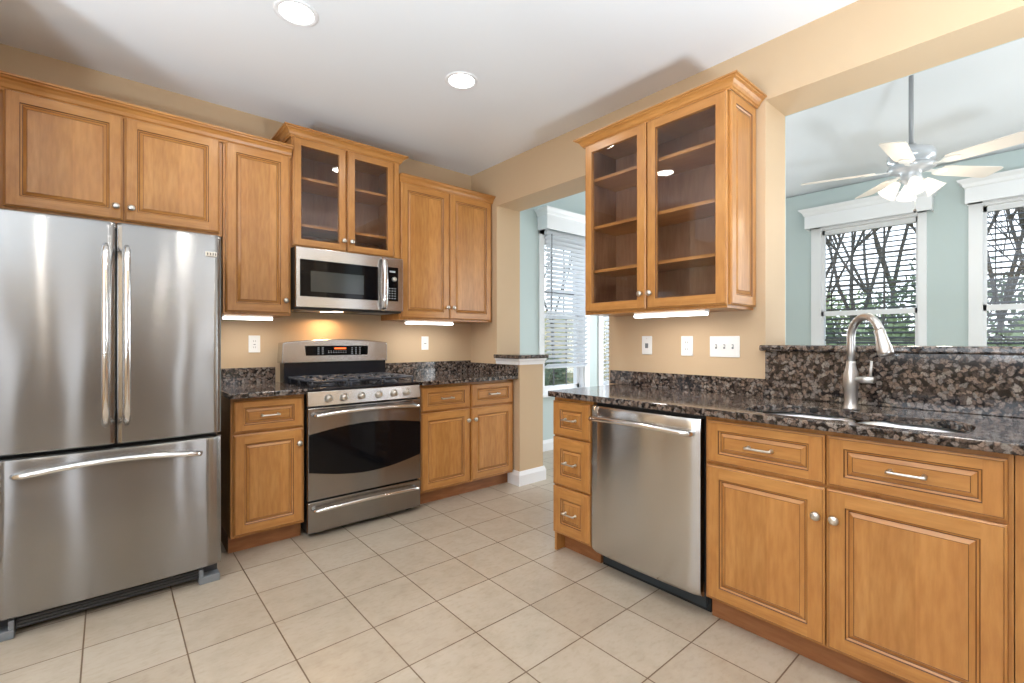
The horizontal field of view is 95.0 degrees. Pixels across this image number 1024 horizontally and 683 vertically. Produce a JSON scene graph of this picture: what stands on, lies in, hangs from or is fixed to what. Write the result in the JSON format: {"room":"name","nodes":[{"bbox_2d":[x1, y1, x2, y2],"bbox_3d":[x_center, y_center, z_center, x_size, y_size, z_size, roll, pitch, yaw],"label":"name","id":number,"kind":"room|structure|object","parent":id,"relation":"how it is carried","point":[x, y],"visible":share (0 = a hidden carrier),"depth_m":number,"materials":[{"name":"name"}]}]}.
{"room":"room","nodes":[
{"label":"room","id":0,"kind":"room"},
{"bbox_2d":[0,43,470,381],"bbox_3d":[-2.351,-0.172,2.845,5.550,2.745,0.220,0,0,-41],"label":"wall","id":1,"kind":"structure","parent":0,"point":[446,342],"depth_m":3.24,"materials":[{"name":"beige paint"}]},
{"bbox_2d":[0,89,221,236],"bbox_3d":[-2.169,-0.915,2.615,0.915,0.580,0.360,0,0,-41],"label":"upper cabinet","id":2,"kind":"object","parent":1,"relation":"attached to","point":[57,158],"visible":0.99,"depth_m":2.45,"materials":[{"name":"brown wood"}]},
{"bbox_2d":[0,70,293,158],"bbox_3d":[-2.020,-1.222,2.732,1.301,0.068,0.377,0,0,-41],"label":"crown molding","id":3,"kind":"structure","parent":1,"relation":"attached to","point":[10,81],"depth_m":2.51,"materials":[{"name":"brown wood"}]},
{"bbox_2d":[221,367,274,384],"bbox_3d":[-1.807,0.250,3.154,0.393,0.136,0.020,0,0,-41],"label":"backsplash","id":4,"kind":"structure","parent":1,"relation":"attached to","point":[254,374],"depth_m":3.16,"materials":[{"name":"brown stone"}]},
{"bbox_2d":[248,335,259,352],"bbox_3d":[-1.759,0.022,3.203,0.072,0.116,0.008,0,0,-41],"label":"outlet","id":5,"kind":"object","parent":1,"relation":"attached to","point":[253,341],"visible":1,"depth_m":3.20,"materials":[{"name":"white plastic"}]},
{"bbox_2d":[252,339,256,348],"bbox_3d":[-1.758,0.022,3.201,0.034,0.068,0.003,0,0,-41],"label":"socket","id":6,"kind":"object","parent":5,"relation":"attached to","point":[254,341],"depth_m":3.20,"materials":[{"name":"white plastic"}]},
{"bbox_2d":[221,142,290,317],"bbox_3d":[-1.675,-0.683,3.041,0.383,1.043,0.360,0,0,-41],"label":"upper cabinet","id":7,"kind":"object","parent":1,"relation":"attached to","point":[256,183],"visible":0.94,"depth_m":2.92,"materials":[{"name":"brown wood"}]},
{"bbox_2d":[222,314,272,319],"bbox_3d":[-1.665,-0.147,2.960,0.280,0.028,0.051,0,0,-41],"label":"light","id":8,"kind":"object","parent":7,"relation":"attached to","point":[225,316],"visible":0.99,"depth_m":2.94,"materials":[{"name":"white plastic"}]},
{"bbox_2d":[271,122,408,258],"bbox_3d":[-1.236,-1.005,3.414,0.875,0.784,0.368,0,0,-41],"label":"upper cabinet","id":9,"kind":"object","parent":1,"relation":"attached to","point":[345,192],"visible":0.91,"depth_m":3.41,"materials":[{"name":"brown wood"}]},
{"bbox_2d":[301,176,385,206],"bbox_3d":[-1.259,-1.090,3.441,0.720,0.018,0.268,0,0,-41],"label":"shelf","id":10,"kind":"object","parent":9,"relation":"attached to","point":[309,187],"depth_m":3.44,"materials":[{"name":"brown wood"}]},
{"bbox_2d":[301,224,385,245],"bbox_3d":[-1.259,-0.775,3.441,0.720,0.018,0.268,0,0,-41],"label":"shelf","id":11,"kind":"object","parent":9,"relation":"attached to","point":[312,232],"depth_m":3.44,"materials":[{"name":"brown wood"}]},
{"bbox_2d":[291,246,402,314],"bbox_3d":[-1.207,-0.406,3.378,0.755,0.412,0.461,0,0,-41],"label":"microwave","id":12,"kind":"object","parent":9,"relation":"attached to","point":[322,281],"visible":0.99,"depth_m":3.21,"materials":[{"name":"silver metal"}]},
{"bbox_2d":[421,336,428,349],"bbox_3d":[-0.754,0.020,4.068,0.070,0.116,0.009,0,0,-41],"label":"light switch","id":13,"kind":"object","parent":1,"relation":"attached to","point":[424,339],"visible":1,"depth_m":4.06,"materials":[{"name":"white plastic"}]},
{"bbox_2d":[385,360,470,374],"bbox_3d":[-0.726,0.250,4.085,0.886,0.136,0.020,0,0,-41],"label":"backsplash","id":14,"kind":"structure","parent":1,"relation":"attached to","point":[407,368],"depth_m":4.07,"materials":[{"name":"brown stone"}]},
{"bbox_2d":[381,173,495,322],"bbox_3d":[-0.605,-0.715,3.961,0.903,1.106,0.362,0,0,-41],"label":"upper cabinet","id":15,"kind":"object","parent":1,"relation":"attached to","point":[445,229],"visible":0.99,"depth_m":3.81,"materials":[{"name":"brown wood"}]},
{"bbox_2d":[405,320,452,324],"bbox_3d":[-0.668,-0.147,3.818,0.430,0.028,0.051,0,0,-41],"label":"light","id":16,"kind":"object","parent":15,"relation":"attached to","point":[406,321],"visible":0.99,"depth_m":3.80,"materials":[{"name":"white plastic"}]},
{"bbox_2d":[0,0,857,175],"bbox_3d":[-0.274,-1.595,0.226,5.280,0.100,6.900,0,0,-41],"label":"ceiling","id":17,"kind":"structure","parent":0,"point":[373,73],"depth_m":2.50,"materials":[{"name":"white paint"}]},
{"bbox_2d":[273,0,318,26],"bbox_3d":[-1.014,-1.541,2.208,0.196,0.006,0.196,0,0,-41],"label":"recessed light","id":18,"kind":"object","parent":17,"relation":"in","point":[299,13],"visible":1,"depth_m":2.20,"materials":[{"name":"white paint"}]},
{"bbox_2d":[445,71,477,89],"bbox_3d":[-0.299,-1.541,2.784,0.196,0.006,0.196,0,0,-41],"label":"recessed light","id":19,"kind":"object","parent":17,"relation":"in","point":[460,80],"visible":1,"depth_m":2.77,"materials":[{"name":"white paint"}]},
{"bbox_2d":[0,450,861,682],"bbox_3d":[0.908,1.230,1.244,8.400,0.060,6.900,0,0,-41],"label":"floor","id":20,"kind":"structure","parent":0,"point":[475,586],"depth_m":2.01,"materials":[{"name":"beige tile"}]},
{"bbox_2d":[0,208,220,641],"bbox_3d":[-1.985,0.336,2.346,0.803,1.728,0.894,0,0,-41],"label":"refrigerator","id":21,"kind":"object","parent":20,"relation":"on","point":[110,336],"visible":1,"depth_m":2.03,"materials":[{"name":"grey metal"}]},
{"bbox_2d":[217,394,303,553],"bbox_3d":[-1.587,0.759,2.925,0.388,0.881,0.651,0,0,-41],"label":"base cabinet","id":22,"kind":"object","parent":20,"relation":"on","point":[262,438],"visible":0.95,"depth_m":2.70,"materials":[{"name":"brown wood"}]},
{"bbox_2d":[221,382,306,398],"bbox_3d":[-1.584,0.302,2.907,0.410,0.032,0.643,0,0,-41],"label":"countertop","id":23,"kind":"structure","parent":22,"relation":"on","point":[265,389],"depth_m":2.75,"materials":[{"name":"brown stone"}]},
{"bbox_2d":[277,339,419,534],"bbox_3d":[-1.124,0.594,3.274,0.775,1.212,0.712,0,0,-41],"label":"gas range","id":24,"kind":"object","parent":20,"relation":"on","point":[362,423],"visible":0.98,"depth_m":3.09,"materials":[{"name":"silver metal"}]},
{"bbox_2d":[285,378,418,391],"bbox_3d":[-1.122,0.299,3.280,0.764,0.018,0.546,0,0,-41],"label":"cooktop","id":25,"kind":"object","parent":24,"relation":"in","point":[377,384],"depth_m":3.11,"materials":[{"name":"black metal"}]},
{"bbox_2d":[417,379,512,503],"bbox_3d":[-0.508,0.759,3.854,0.895,0.881,0.651,0,0,-41],"label":"base cabinet","id":26,"kind":"object","parent":20,"relation":"on","point":[466,429],"visible":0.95,"depth_m":3.60,"materials":[{"name":"brown wood"}]},
{"bbox_2d":[391,372,515,385],"bbox_3d":[-0.506,0.302,3.835,0.878,0.032,0.643,0,0,-41],"label":"countertop","id":27,"kind":"structure","parent":26,"relation":"on","point":[455,377],"depth_m":3.66,"materials":[{"name":"brown stone"}]},
{"bbox_2d":[553,397,602,562],"bbox_3d":[0.556,0.759,2.782,0.681,0.881,0.285,0,0,-41],"label":"base cabinet","id":28,"kind":"object","parent":20,"relation":"on","point":[572,429],"visible":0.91,"depth_m":2.58,"materials":[{"name":"brown wood"}]},
{"bbox_2d":[548,384,1023,455],"bbox_3d":[1.281,0.302,1.948,0.674,0.032,2.520,0,0,-41],"label":"countertop","id":29,"kind":"structure","parent":28,"relation":"on","point":[988,433],"depth_m":1.86,"materials":[{"name":"brown stone"}]},
{"bbox_2d":[761,412,966,432],"bbox_3d":[1.284,0.412,1.791,0.353,0.188,0.702,0,0,-41],"label":"sink","id":30,"kind":"object","parent":29,"relation":"in","point":[907,426],"visible":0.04,"depth_m":1.84,"materials":[{"name":"silver metal"}]},
{"bbox_2d":[842,313,893,409],"bbox_3d":[1.423,0.088,1.867,0.075,0.396,0.244,0,0,1],"label":"faucet","id":31,"kind":"object","parent":29,"relation":"on","point":[851,378],"visible":1,"depth_m":1.93,"materials":[{"name":"silver metal"}]},
{"bbox_2d":[588,403,711,611],"bbox_3d":[0.814,0.764,2.412,0.694,0.872,0.601,0,0,-41],"label":"dishwasher","id":32,"kind":"object","parent":20,"relation":"on","point":[649,465],"visible":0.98,"depth_m":2.17,"materials":[{"name":"silver metal"}]},
{"bbox_2d":[706,416,1014,682],"bbox_3d":[1.348,0.759,1.862,0.681,0.881,0.905,0,0,-41],"label":"base cabinet","id":33,"kind":"object","parent":20,"relation":"on","point":[866,559],"visible":0.92,"depth_m":1.58,"materials":[{"name":"brown wood"}]},
{"bbox_2d":[1015,455,1023,682],"bbox_3d":[1.867,0.759,1.260,0.681,0.881,0.680,0,0,-41],"label":"base cabinet","id":34,"kind":"object","parent":20,"relation":"on","point":[1019,460],"visible":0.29,"depth_m":1.32,"materials":[{"name":"brown wood"}]},
{"bbox_2d":[520,192,597,439],"bbox_3d":[0.736,-0.410,5.543,2.650,3.220,0.160,0,0,-41],"label":"wall","id":35,"kind":"structure","parent":0,"point":[529,234],"depth_m":5.01,"materials":[{"name":"teal paint"}]},
{"bbox_2d":[543,439,552,451],"bbox_3d":[0.797,1.141,5.478,2.604,0.118,0.016,0,0,-41],"label":"baseboard","id":36,"kind":"structure","parent":35,"relation":"attached to","point":[547,444],"depth_m":5.12,"materials":[{"name":"white paint"}]},
{"bbox_2d":[534,206,584,235],"bbox_3d":[1.048,-1.292,5.572,1.970,0.215,0.198,0,0,-41],"label":"window valance","id":37,"kind":"object","parent":35,"relation":"attached to","point":[549,217],"visible":0.42,"depth_m":5.04,"materials":[{"name":"white paint"}]},
{"bbox_2d":[539,229,589,397],"bbox_3d":[0.567,-0.305,5.357,0.870,1.830,0.200,0,0,-41],"label":"window","id":38,"kind":"structure","parent":35,"relation":"in","point":[581,375],"depth_m":5.36,"materials":[{"name":"white paint"}]},
{"bbox_2d":[545,319,566,385],"bbox_3d":[0.550,0.128,5.369,0.570,0.765,0.009,0,0,-41],"label":"grille","id":39,"kind":"object","parent":38,"relation":"attached to","point":[553,319],"depth_m":5.36,"materials":[{"name":"grey"}]},
{"bbox_2d":[545,248,573,311],"bbox_3d":[0.524,-0.693,5.399,0.570,0.795,0.009,0,0,-41],"label":"grille","id":40,"kind":"object","parent":38,"relation":"attached to","point":[550,248],"depth_m":5.46,"materials":[{"name":"grey"}]},
{"bbox_2d":[544,231,588,368],"bbox_3d":[0.629,-0.443,5.277,0.694,1.485,0.066,0,0,-41],"label":"window blind","id":41,"kind":"object","parent":38,"relation":"attached to","point":[551,235],"visible":0.84,"depth_m":5.26,"materials":[{"name":"white plastic"}]},
{"bbox_2d":[598,316,608,385],"bbox_3d":[1.328,-0.305,6.013,0.870,1.830,0.200,0,0,-41],"label":"window","id":42,"kind":"structure","parent":35,"relation":"in","point":[601,319],"depth_m":5.72,"materials":[{"name":"white paint"}]},
{"bbox_2d":[604,316,608,384],"bbox_3d":[1.398,-0.323,5.939,0.694,1.725,0.066,0,0,-41],"label":"window blind","id":43,"kind":"object","parent":42,"relation":"attached to","point":[606,319],"visible":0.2,"depth_m":5.74,"materials":[{"name":"white plastic"}]},
{"bbox_2d":[471,0,1023,471],"bbox_3d":[1.901,-0.172,1.953,0.270,2.745,6.680,0,0,-41],"label":"wall","id":44,"kind":"structure","parent":0,"point":[861,45],"depth_m":2.52,"materials":[{"name":"beige paint"}]},
{"bbox_2d":[471,362,517,378],"bbox_3d":[-0.172,0.259,4.137,0.020,0.116,0.664,0,0,-41],"label":"granite sidesplash","id":45,"kind":"object","parent":44,"relation":"attached to","point":[506,369],"visible":0.71,"depth_m":4.09,"materials":[{"name":"brown stone"}]},
{"bbox_2d":[495,358,546,364],"bbox_3d":[0.074,0.175,4.074,0.314,0.050,0.322,0,0,-41],"label":"trim","id":46,"kind":"structure","parent":44,"relation":"attached to","point":[498,360],"depth_m":3.96,"materials":[{"name":"white paint"}]},
{"bbox_2d":[494,354,548,358],"bbox_3d":[0.079,0.134,4.068,0.352,0.031,0.333,0,0,-41],"label":"granite ledge","id":47,"kind":"object","parent":46,"relation":"on","point":[508,356],"visible":1,"depth_m":3.96,"materials":[{"name":"brown stone"}]},
{"bbox_2d":[508,465,545,486],"bbox_3d":[0.082,1.141,4.072,0.310,0.118,0.296,0,0,-41],"label":"baseboard","id":48,"kind":"structure","parent":44,"relation":"attached to","point":[533,475],"depth_m":3.94,"materials":[{"name":"white paint"}]},
{"bbox_2d":[642,336,651,354],"bbox_3d":[0.851,0.028,2.959,0.008,0.116,0.072,0,0,-41],"label":"jack plate","id":49,"kind":"object","parent":44,"relation":"attached to","point":[646,340],"visible":1,"depth_m":2.95,"materials":[{"name":"white plastic"}]},
{"bbox_2d":[573,70,766,316],"bbox_3d":[0.852,-0.714,2.690,0.356,1.103,1.016,0,0,-41],"label":"upper cabinet","id":50,"kind":"object","parent":44,"relation":"attached to","point":[670,184],"visible":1,"depth_m":2.62,"materials":[{"name":"brown wood"}]},
{"bbox_2d":[594,140,714,191],"bbox_3d":[0.871,-1.000,2.719,0.260,0.018,0.849,0,0,-41],"label":"shelf","id":51,"kind":"object","parent":50,"relation":"attached to","point":[701,157],"depth_m":2.70,"materials":[{"name":"brown wood"}]},
{"bbox_2d":[594,198,714,235],"bbox_3d":[0.871,-0.705,2.719,0.260,0.018,0.849,0,0,-41],"label":"shelf","id":52,"kind":"object","parent":50,"relation":"attached to","point":[703,211],"depth_m":2.70,"materials":[{"name":"brown wood"}]},
{"bbox_2d":[594,253,714,276],"bbox_3d":[0.871,-0.432,2.719,0.260,0.018,0.849,0,0,-41],"label":"shelf","id":53,"kind":"object","parent":50,"relation":"attached to","point":[705,261],"depth_m":2.71,"materials":[{"name":"brown wood"}]},
{"bbox_2d":[634,309,708,317],"bbox_3d":[0.862,-0.147,2.570,0.051,0.028,0.430,0,0,-41],"label":"light","id":54,"kind":"object","parent":50,"relation":"attached to","point":[702,311],"visible":1,"depth_m":2.54,"materials":[{"name":"white plastic"}]},
{"bbox_2d":[681,336,692,355],"bbox_3d":[1.027,0.030,2.754,0.008,0.116,0.074,0,0,-41],"label":"outlet","id":55,"kind":"object","parent":44,"relation":"attached to","point":[686,341],"visible":1,"depth_m":2.75,"materials":[{"name":"white plastic"}]},
{"bbox_2d":[610,370,764,395],"bbox_3d":[0.987,0.241,2.791,0.020,0.088,0.983,0,0,-41],"label":"backsplash","id":56,"kind":"structure","parent":44,"relation":"attached to","point":[734,385],"depth_m":2.71,"materials":[{"name":"brown stone"}]},
{"bbox_2d":[710,336,739,356],"bbox_3d":[1.168,0.032,2.584,0.016,0.116,0.165,0,0,-41],"label":"light switch","id":57,"kind":"object","parent":44,"relation":"attached to","point":[720,346],"visible":1,"depth_m":2.58,"materials":[{"name":"white plastic"}]},
{"bbox_2d":[759,345,1023,354],"bbox_3d":[2.082,0.036,1.804,0.450,0.029,1.978,0,0,-41],"label":"bar","id":58,"kind":"object","parent":44,"relation":"attached to","point":[1010,350],"visible":1,"depth_m":1.95,"materials":[{"name":"brown stone"}]},
{"bbox_2d":[765,351,1023,417],"bbox_3d":[1.947,0.169,1.674,0.023,0.234,1.957,0,0,-41],"label":"backsplash","id":59,"kind":"structure","parent":44,"relation":"attached to","point":[982,384],"depth_m":1.97,"materials":[{"name":"brown stone"}]},
{"bbox_2d":[786,38,1023,197],"bbox_3d":[3.011,-1.798,3.055,2.850,0.643,6.900,0,0,-41],"label":"ceiling","id":60,"kind":"structure","parent":0,"point":[978,98],"depth_m":3.75,"materials":[{"name":"white paint"}]},
{"bbox_2d":[801,75,1023,212],"bbox_3d":[2.658,-1.425,3.130,1.178,1.133,1.226,0,0,-41],"label":"ceiling fan","id":61,"kind":"object","parent":60,"relation":"hanging from","point":[906,162],"visible":0.98,"depth_m":3.09,"materials":[{"name":"grey metal"}]},
{"bbox_2d":[786,148,1023,345],"bbox_3d":[3.967,-0.163,3.944,0.160,2.725,6.800,0,0,-41],"label":"wall","id":62,"kind":"structure","parent":0,"point":[947,226],"depth_m":4.11,"materials":[{"name":"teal paint"}]},
{"bbox_2d":[811,210,926,344],"bbox_3d":[3.423,-0.290,4.531,0.200,1.840,0.940,0,0,-41],"label":"window","id":63,"kind":"structure","parent":62,"relation":"in","point":[819,313],"depth_m":4.54,"materials":[{"name":"white paint"}]},
{"bbox_2d":[825,314,913,340],"bbox_3d":[3.403,0.138,4.497,0.009,0.785,0.695,0,0,-41],"label":"grille","id":64,"kind":"object","parent":63,"relation":"attached to","point":[825,314],"depth_m":4.55,"materials":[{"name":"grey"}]},
{"bbox_2d":[826,227,914,309],"bbox_3d":[3.432,-0.688,4.522,0.009,0.785,0.695,0,0,-41],"label":"grille","id":65,"kind":"object","parent":63,"relation":"attached to","point":[855,229],"depth_m":4.56,"materials":[{"name":"grey"}]},
{"bbox_2d":[826,223,915,343],"bbox_3d":[3.474,-0.543,4.559,0.066,1.203,0.735,0,0,-41],"label":"window blind","id":66,"kind":"object","parent":63,"relation":"attached to","point":[831,239],"visible":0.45,"depth_m":4.54,"materials":[{"name":"grey plastic"}]},
{"bbox_2d":[798,188,940,230],"bbox_3d":[3.326,-1.232,4.434,0.168,0.195,1.070,0,0,-41],"label":"window valance","id":67,"kind":"object","parent":62,"relation":"attached to","point":[872,207],"visible":0.79,"depth_m":4.41,"materials":[{"name":"white paint"}]},
{"bbox_2d":[956,168,1023,205],"bbox_3d":[4.096,-1.232,3.540,0.168,0.195,1.070,0,0,-41],"label":"window valance","id":68,"kind":"object","parent":62,"relation":"attached to","point":[1010,183],"visible":1,"depth_m":3.75,"materials":[{"name":"white paint"}]},
{"bbox_2d":[968,195,1023,345],"bbox_3d":[4.183,-0.290,3.648,0.200,1.840,0.940,0,0,-41],"label":"window","id":69,"kind":"structure","parent":62,"relation":"in","point":[978,307],"depth_m":3.90,"materials":[{"name":"white paint"}]},
{"bbox_2d":[987,207,1023,345],"bbox_3d":[4.234,-0.302,3.676,0.066,1.685,0.735,0,0,-41],"label":"window blind","id":70,"kind":"object","parent":69,"relation":"attached to","point":[1001,331],"visible":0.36,"depth_m":3.87,"materials":[{"name":"grey plastic"}]},
{"bbox_2d":[988,236,1023,275],"bbox_3d":[4.192,-0.688,3.639,0.009,0.785,0.695,0,0,-41],"label":"grille","id":71,"kind":"object","parent":69,"relation":"attached to","point":[1018,237],"depth_m":3.82,"materials":[{"name":"grey"}]},
{"bbox_2d":[988,339,1023,340],"bbox_3d":[4.163,0.138,3.615,0.009,0.785,0.695,0,0,-41],"label":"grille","id":72,"kind":"object","parent":69,"relation":"attached to","point":[988,339],"depth_m":3.80,"materials":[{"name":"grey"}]},
{"label":"outside","id":73,"kind":"structure","parent":0,"visible":0},
{"bbox_3d":[5.831,1.675,11.619,56.000,0.050,70.000,0,0,-41],"label":"ground","id":74,"kind":"structure","parent":73,"visible":0},
{"bbox_2d":[545,371,551,385],"bbox_3d":[0.394,1.044,9.044,0.875,1.251,0.854,0,0,-41],"label":"shrub","id":75,"kind":"object","parent":74,"relation":"on","point":[546,375],"visible":0.03,"depth_m":8.93,"materials":[{"name":"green plant"}]},
{"bbox_2d":[545,252,571,362],"bbox_3d":[1.343,-2.405,13.669,5.933,8.118,5.159,0,0,-2],"label":"tree","id":76,"kind":"object","parent":74,"relation":"on","point":[571,252],"visible":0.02,"depth_m":13.85,"materials":[{"name":"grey plant"}]},
{"bbox_2d":[826,320,842,344],"bbox_3d":[4.696,0.458,8.021,2.126,2.408,2.106,0,0,-41],"label":"shrub","id":77,"kind":"object","parent":74,"relation":"on","point":[827,335],"visible":0.02,"depth_m":7.45,"materials":[{"name":"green plant"}]},
{"bbox_2d":[826,234,844,276],"bbox_3d":[6.801,-2.806,9.997,8.319,8.923,4.707,0,0,-22],"label":"bare tree","id":78,"kind":"object","parent":74,"relation":"on","point":[837,250],"visible":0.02,"depth_m":10.07,"materials":[{"name":"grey plant"}]},
{"bbox_2d":[826,288,848,344],"bbox_3d":[6.382,0.007,11.032,3.056,3.300,3.182,0,0,-41],"label":"shrub","id":79,"kind":"object","parent":74,"relation":"on","point":[834,297],"visible":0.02,"depth_m":10.34,"materials":[{"name":"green plant"}]},
{"bbox_2d":[828,230,873,336],"bbox_3d":[11.143,-3.320,14.633,4.091,9.952,7.471,0,0,-38],"label":"bare tree","id":80,"kind":"object","parent":74,"relation":"on","point":[838,235],"visible":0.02,"depth_m":13.54,"materials":[{"name":"brown plant"}]},
{"bbox_2d":[826,228,879,341],"bbox_3d":[10.341,-3.748,15.207,9.348,10.814,5.886,0,0,-7],"label":"bare tree","id":81,"kind":"object","parent":74,"relation":"on","point":[833,236],"visible":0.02,"depth_m":15.14,"materials":[{"name":"brown plant"}]},
{"bbox_2d":[826,227,891,331],"bbox_3d":[4.931,-1.623,6.742,3.213,6.552,5.329,0,0,-16],"label":"bare tree","id":82,"kind":"object","parent":74,"relation":"on","point":[889,228],"visible":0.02,"depth_m":6.86,"materials":[{"name":"brown plant"}]},
{"bbox_2d":[826,290,914,344],"bbox_3d":[6.473,0.345,9.025,2.425,2.675,2.418,0,0,-41],"label":"shrub","id":83,"kind":"object","parent":74,"relation":"on","point":[859,296],"visible":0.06,"depth_m":8.75,"materials":[{"name":"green plant"}]},
{"bbox_2d":[829,313,914,344],"bbox_3d":[5.416,0.595,6.622,1.889,2.122,1.937,0,0,-41],"label":"shrub","id":84,"kind":"object","parent":74,"relation":"on","point":[906,314],"visible":0.03,"depth_m":6.52,"materials":[{"name":"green plant"}]},
{"bbox_2d":[872,224,909,330],"bbox_3d":[7.689,-3.913,11.524,6.565,11.131,5.252,0,0,15],"label":"bare tree","id":85,"kind":"object","parent":74,"relation":"on","point":[907,225],"visible":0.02,"depth_m":11.38,"materials":[{"name":"brown plant"}]},
{"bbox_2d":[848,256,1023,344],"bbox_3d":[7.205,0.147,7.753,2.710,3.124,2.657,0,0,-41],"label":"shrub","id":86,"kind":"object","parent":74,"relation":"on","point":[912,267],"visible":0.1,"depth_m":7.55,"materials":[{"name":"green plant"}]},
{"bbox_2d":[910,211,999,233],"bbox_3d":[11.004,-3.863,11.354,10.558,11.030,5.980,0,0,28],"label":"bare tree","id":87,"kind":"object","parent":74,"relation":"on","point":[997,212],"visible":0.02,"depth_m":11.94,"materials":[{"name":"brown plant"}]},
{"bbox_2d":[987,207,1023,344],"bbox_3d":[6.293,-2.031,6.165,3.066,7.367,5.523,0,0,21],"label":"bare tree","id":88,"kind":"object","parent":74,"relation":"on","point":[1019,209],"visible":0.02,"depth_m":6.41,"materials":[{"name":"brown plant"}]},
{"bbox_2d":[987,208,1023,270],"bbox_3d":[6.152,-0.891,5.359,2.414,5.091,3.576,0,0,-15],"label":"bare tree","id":89,"kind":"object","parent":74,"relation":"on","point":[1007,211],"visible":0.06,"depth_m":5.89,"materials":[{"name":"brown plant"}]},
{"bbox_2d":[987,321,1023,345],"bbox_3d":[6.866,0.605,5.819,2.003,2.105,2.131,0,0,-41],"label":"shrub","id":90,"kind":"object","parent":74,"relation":"on","point":[1019,322],"visible":0.04,"depth_m":6.07,"materials":[{"name":"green plant"}]},
{"bbox_2d":[1005,208,1023,268],"bbox_3d":[11.316,-3.343,9.514,7.878,9.993,4.781,0,0,-19],"label":"bare tree","id":91,"kind":"object","parent":74,"relation":"on","point":[1010,217],"visible":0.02,"depth_m":9.95,"materials":[{"name":"brown plant"}]},
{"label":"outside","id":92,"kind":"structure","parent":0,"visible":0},
{"bbox_2d":[545,310,608,383],"bbox_3d":[-0.531,-0.175,19.007,36.000,3.650,14.500,0,0,-41],"label":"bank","id":93,"kind":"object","parent":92,"point":[569,370],"depth_m":19.55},
{"bbox_2d":[545,351,570,384],"bbox_3d":[0.791,0.906,10.719,1.077,1.498,1.048,0,0,-41],"label":"shrub","id":94,"kind":"object","parent":93,"relation":"on","point":[558,373],"visible":0.19,"depth_m":10.53,"materials":[{"name":"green plant"}]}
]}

